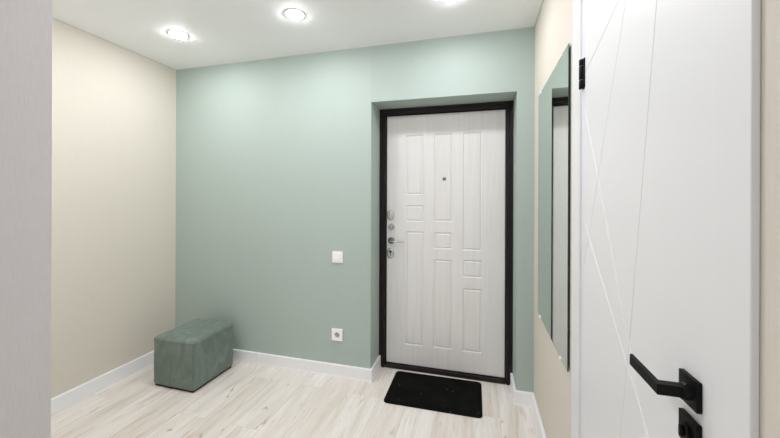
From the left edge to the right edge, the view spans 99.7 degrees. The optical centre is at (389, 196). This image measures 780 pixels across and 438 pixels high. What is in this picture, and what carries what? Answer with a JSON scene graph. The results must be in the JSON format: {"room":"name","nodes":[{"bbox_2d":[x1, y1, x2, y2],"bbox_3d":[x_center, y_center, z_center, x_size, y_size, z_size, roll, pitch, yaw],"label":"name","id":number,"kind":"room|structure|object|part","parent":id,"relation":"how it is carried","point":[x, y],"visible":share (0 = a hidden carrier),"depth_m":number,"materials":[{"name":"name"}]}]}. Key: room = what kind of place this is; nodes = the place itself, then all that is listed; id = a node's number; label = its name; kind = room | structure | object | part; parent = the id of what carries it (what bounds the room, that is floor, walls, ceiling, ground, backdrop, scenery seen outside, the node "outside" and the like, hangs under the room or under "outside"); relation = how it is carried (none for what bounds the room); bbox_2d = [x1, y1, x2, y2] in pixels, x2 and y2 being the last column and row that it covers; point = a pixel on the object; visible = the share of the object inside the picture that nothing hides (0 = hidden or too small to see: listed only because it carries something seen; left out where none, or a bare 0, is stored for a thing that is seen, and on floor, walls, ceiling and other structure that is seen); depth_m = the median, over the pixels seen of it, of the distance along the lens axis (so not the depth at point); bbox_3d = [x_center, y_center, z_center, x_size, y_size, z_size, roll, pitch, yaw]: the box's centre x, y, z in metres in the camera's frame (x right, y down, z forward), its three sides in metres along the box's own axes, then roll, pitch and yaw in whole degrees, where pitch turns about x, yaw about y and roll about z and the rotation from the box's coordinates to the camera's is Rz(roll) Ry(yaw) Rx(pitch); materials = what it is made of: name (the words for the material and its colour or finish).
{"room":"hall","nodes":[
{"label":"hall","id":0,"kind":"room"},
{"bbox_2d":[0,0,51,437],"bbox_3d":[-1.982,0.116,-0.332,1.755,2.455,2.730,0,0,15],"label":"wall","id":1,"kind":"structure","parent":0,"point":[25,25],"depth_m":0.71,"materials":[{"name":"grey paint"}]},
{"bbox_2d":[51,18,175,397],"bbox_3d":[-2.135,0.115,2.190,0.150,2.455,2.362,0,0,15],"label":"wall","id":2,"kind":"structure","parent":0,"point":[113,226],"depth_m":2.35,"materials":[{"name":"beige paint"}]},
{"bbox_2d":[51,350,153,414],"bbox_3d":[-2.098,1.297,2.023,0.018,0.092,1.762,0,0,15],"label":"baseboard","id":3,"kind":"structure","parent":2,"relation":"attached to","point":[80,392],"depth_m":2.29,"materials":[{"name":"white"}]},
{"bbox_2d":[51,361,537,437],"bbox_3d":[-1.020,1.397,0.475,3.204,0.100,5.092,0,0,15],"label":"floor","id":4,"kind":"structure","parent":0,"point":[247,400],"depth_m":2.06,"materials":[{"name":"beige laminate"}]},
{"bbox_2d":[154,319,232,392],"bbox_3d":[-1.465,1.166,2.477,0.374,0.358,0.392,0,0,16],"label":"ottoman","id":5,"kind":"object","parent":4,"relation":"on","point":[188,356],"visible":1,"depth_m":2.33,"materials":[{"name":"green fabric"}]},
{"bbox_2d":[384,371,482,417],"bbox_3d":[0.308,1.348,2.276,0.632,0.007,0.402,0,0,14],"label":"doormat","id":6,"kind":"object","parent":4,"relation":"on","point":[461,397],"visible":1,"depth_m":2.24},
{"bbox_2d":[52,0,542,69],"bbox_3d":[-1.010,-1.158,0.475,3.204,0.100,5.092,0,0,15],"label":"ceiling","id":7,"kind":"structure","parent":0,"point":[218,32],"depth_m":2.08,"materials":[{"name":"white paint"}]},
{"bbox_2d":[52,17,175,69],"bbox_3d":[-2.095,-1.111,2.025,0.005,0.003,1.762,0,0,15],"label":"bead","id":8,"kind":"object","parent":7,"relation":"attached to","point":[52,17],"visible":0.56,"depth_m":2.35,"materials":[{"name":"grey plastic"}]},
{"bbox_2d":[168,30,187,38],"bbox_3d":[-1.448,-1.104,2.248,0.118,0.012,0.118,0,0,15],"label":"recessed light","id":9,"kind":"object","parent":7,"relation":"in","point":[176,34],"visible":1,"depth_m":2.23,"materials":[{"name":"white"}]},
{"bbox_2d":[285,9,304,19],"bbox_3d":[-0.577,-1.101,1.994,0.118,0.012,0.118,0,0,15],"label":"recessed light","id":10,"kind":"object","parent":7,"relation":"in","point":[293,14],"visible":1,"depth_m":1.98,"materials":[{"name":"white"}]},
{"bbox_2d":[178,26,533,69],"bbox_3d":[-0.467,-1.105,2.498,2.894,0.003,0.003,0,0,15],"label":"bead","id":11,"kind":"object","parent":7,"relation":"attached to","point":[532,26],"visible":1,"depth_m":2.42,"materials":[{"name":"grey"}]},
{"bbox_2d":[175,27,534,391],"bbox_3d":[-0.413,0.121,2.717,2.904,2.455,0.450,0,0,15],"label":"wall","id":12,"kind":"structure","parent":0,"point":[278,159],"depth_m":2.54,"materials":[{"name":"green paint"}]},
{"bbox_2d":[233,349,371,382],"bbox_3d":[-1.005,1.300,2.632,1.813,0.093,0.018,0,0,15],"label":"baseboard","id":13,"kind":"structure","parent":12,"relation":"attached to","point":[257,358],"depth_m":2.53,"materials":[{"name":"white wood"}]},
{"bbox_2d":[332,328,342,340],"bbox_3d":[-0.397,1.036,2.473,0.087,0.087,0.011,0,0,15],"label":"power socket","id":14,"kind":"object","parent":12,"relation":"attached to","point":[337,334],"visible":1,"depth_m":2.47,"materials":[{"name":"white plastic"}]},
{"bbox_2d":[332,251,342,262],"bbox_3d":[-0.395,0.452,2.472,0.086,0.086,0.014,0,0,15],"label":"light switch","id":15,"kind":"object","parent":12,"relation":"attached to","point":[337,256],"visible":1,"depth_m":2.47,"materials":[{"name":"white plastic"}]},
{"bbox_2d":[370,355,380,381],"bbox_3d":[-0.110,1.304,2.503,0.018,0.092,0.233,0,0,15],"label":"baseboard","id":16,"kind":"structure","parent":12,"relation":"attached to","point":[376,366],"depth_m":2.50,"materials":[{"name":"white wood"}]},
{"bbox_2d":[379,101,513,384],"bbox_3d":[0.408,0.329,2.522,1.002,2.045,0.132,0,0,15],"label":"door","id":17,"kind":"structure","parent":12,"relation":"in","point":[446,193],"depth_m":2.50,"materials":[{"name":"white wood"}]},
{"bbox_3d":[0.002,0.143,2.608,0.044,0.070,0.014,0,0,15],"label":"plate","id":18,"kind":"part","parent":17,"relation":"part of","materials":[{"name":"silver metal"}]},
{"bbox_2d":[510,373,515,402],"bbox_3d":[0.840,1.307,2.248,0.018,0.092,0.233,0,0,15],"label":"baseboard","id":19,"kind":"structure","parent":12,"relation":"attached to","point":[512,383],"depth_m":2.25,"materials":[{"name":"white"}]},
{"bbox_2d":[513,390,533,407],"bbox_3d":[0.864,1.308,2.131,0.124,0.092,0.018,0,0,15],"label":"baseboard","id":20,"kind":"structure","parent":12,"relation":"attached to","point":[521,398],"depth_m":2.13,"materials":[{"name":"white wood"}]},
{"bbox_2d":[534,0,779,437],"bbox_3d":[0.479,0.125,0.152,0.150,2.455,4.942,0,0,15],"label":"wall","id":21,"kind":"structure","parent":0,"point":[554,24],"depth_m":0.42,"materials":[{"name":"beige paint"}]},
{"bbox_2d":[531,393,545,437],"bbox_3d":[0.798,1.307,1.678,0.018,0.092,0.926,0,0,15],"label":"baseboard","id":22,"kind":"structure","parent":21,"relation":"attached to","point":[536,415],"depth_m":1.92,"materials":[{"name":"white wood"}]},
{"bbox_2d":[538,44,568,371],"bbox_3d":[0.790,0.042,1.625,0.009,1.298,0.699,0,0,16],"label":"wall mirror","id":23,"kind":"object","parent":21,"relation":"attached to","point":[553,101],"visible":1,"depth_m":1.52,"materials":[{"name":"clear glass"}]},
{"bbox_2d":[571,0,760,437],"bbox_3d":[0.623,0.298,0.814,0.214,2.110,0.837,0,0,15],"label":"door","id":24,"kind":"structure","parent":21,"relation":"in","point":[666,93],"depth_m":0.62,"materials":[{"name":"white wood"}]},
{"bbox_3d":[0.673,0.298,1.186,0.010,2.110,0.092,0,0,15],"label":"casing","id":25,"kind":"part","parent":24,"relation":"part of","materials":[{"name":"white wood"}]},
{"bbox_3d":[0.647,-0.413,1.098,0.004,0.098,0.016,0,0,15],"label":"hinge plate","id":26,"kind":"part","parent":24,"relation":"part of","materials":[{"name":"black metal"}]},
{"bbox_3d":[0.471,0.316,0.589,0.038,0.018,0.111,0,0,15],"label":"handle lever","id":27,"kind":"part","parent":24,"relation":"part of","materials":[{"name":"black metal"}]},
{"bbox_3d":[0.492,0.385,0.540,0.008,0.049,0.049,0,0,15],"label":"lock plate","id":28,"kind":"part","parent":24,"relation":"part of","materials":[{"name":"black metal"}]},
{"bbox_3d":[0.477,0.297,0.457,0.010,2.110,0.072,0,0,15],"label":"casing","id":29,"kind":"part","parent":24,"relation":"part of","materials":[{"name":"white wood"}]}
]}

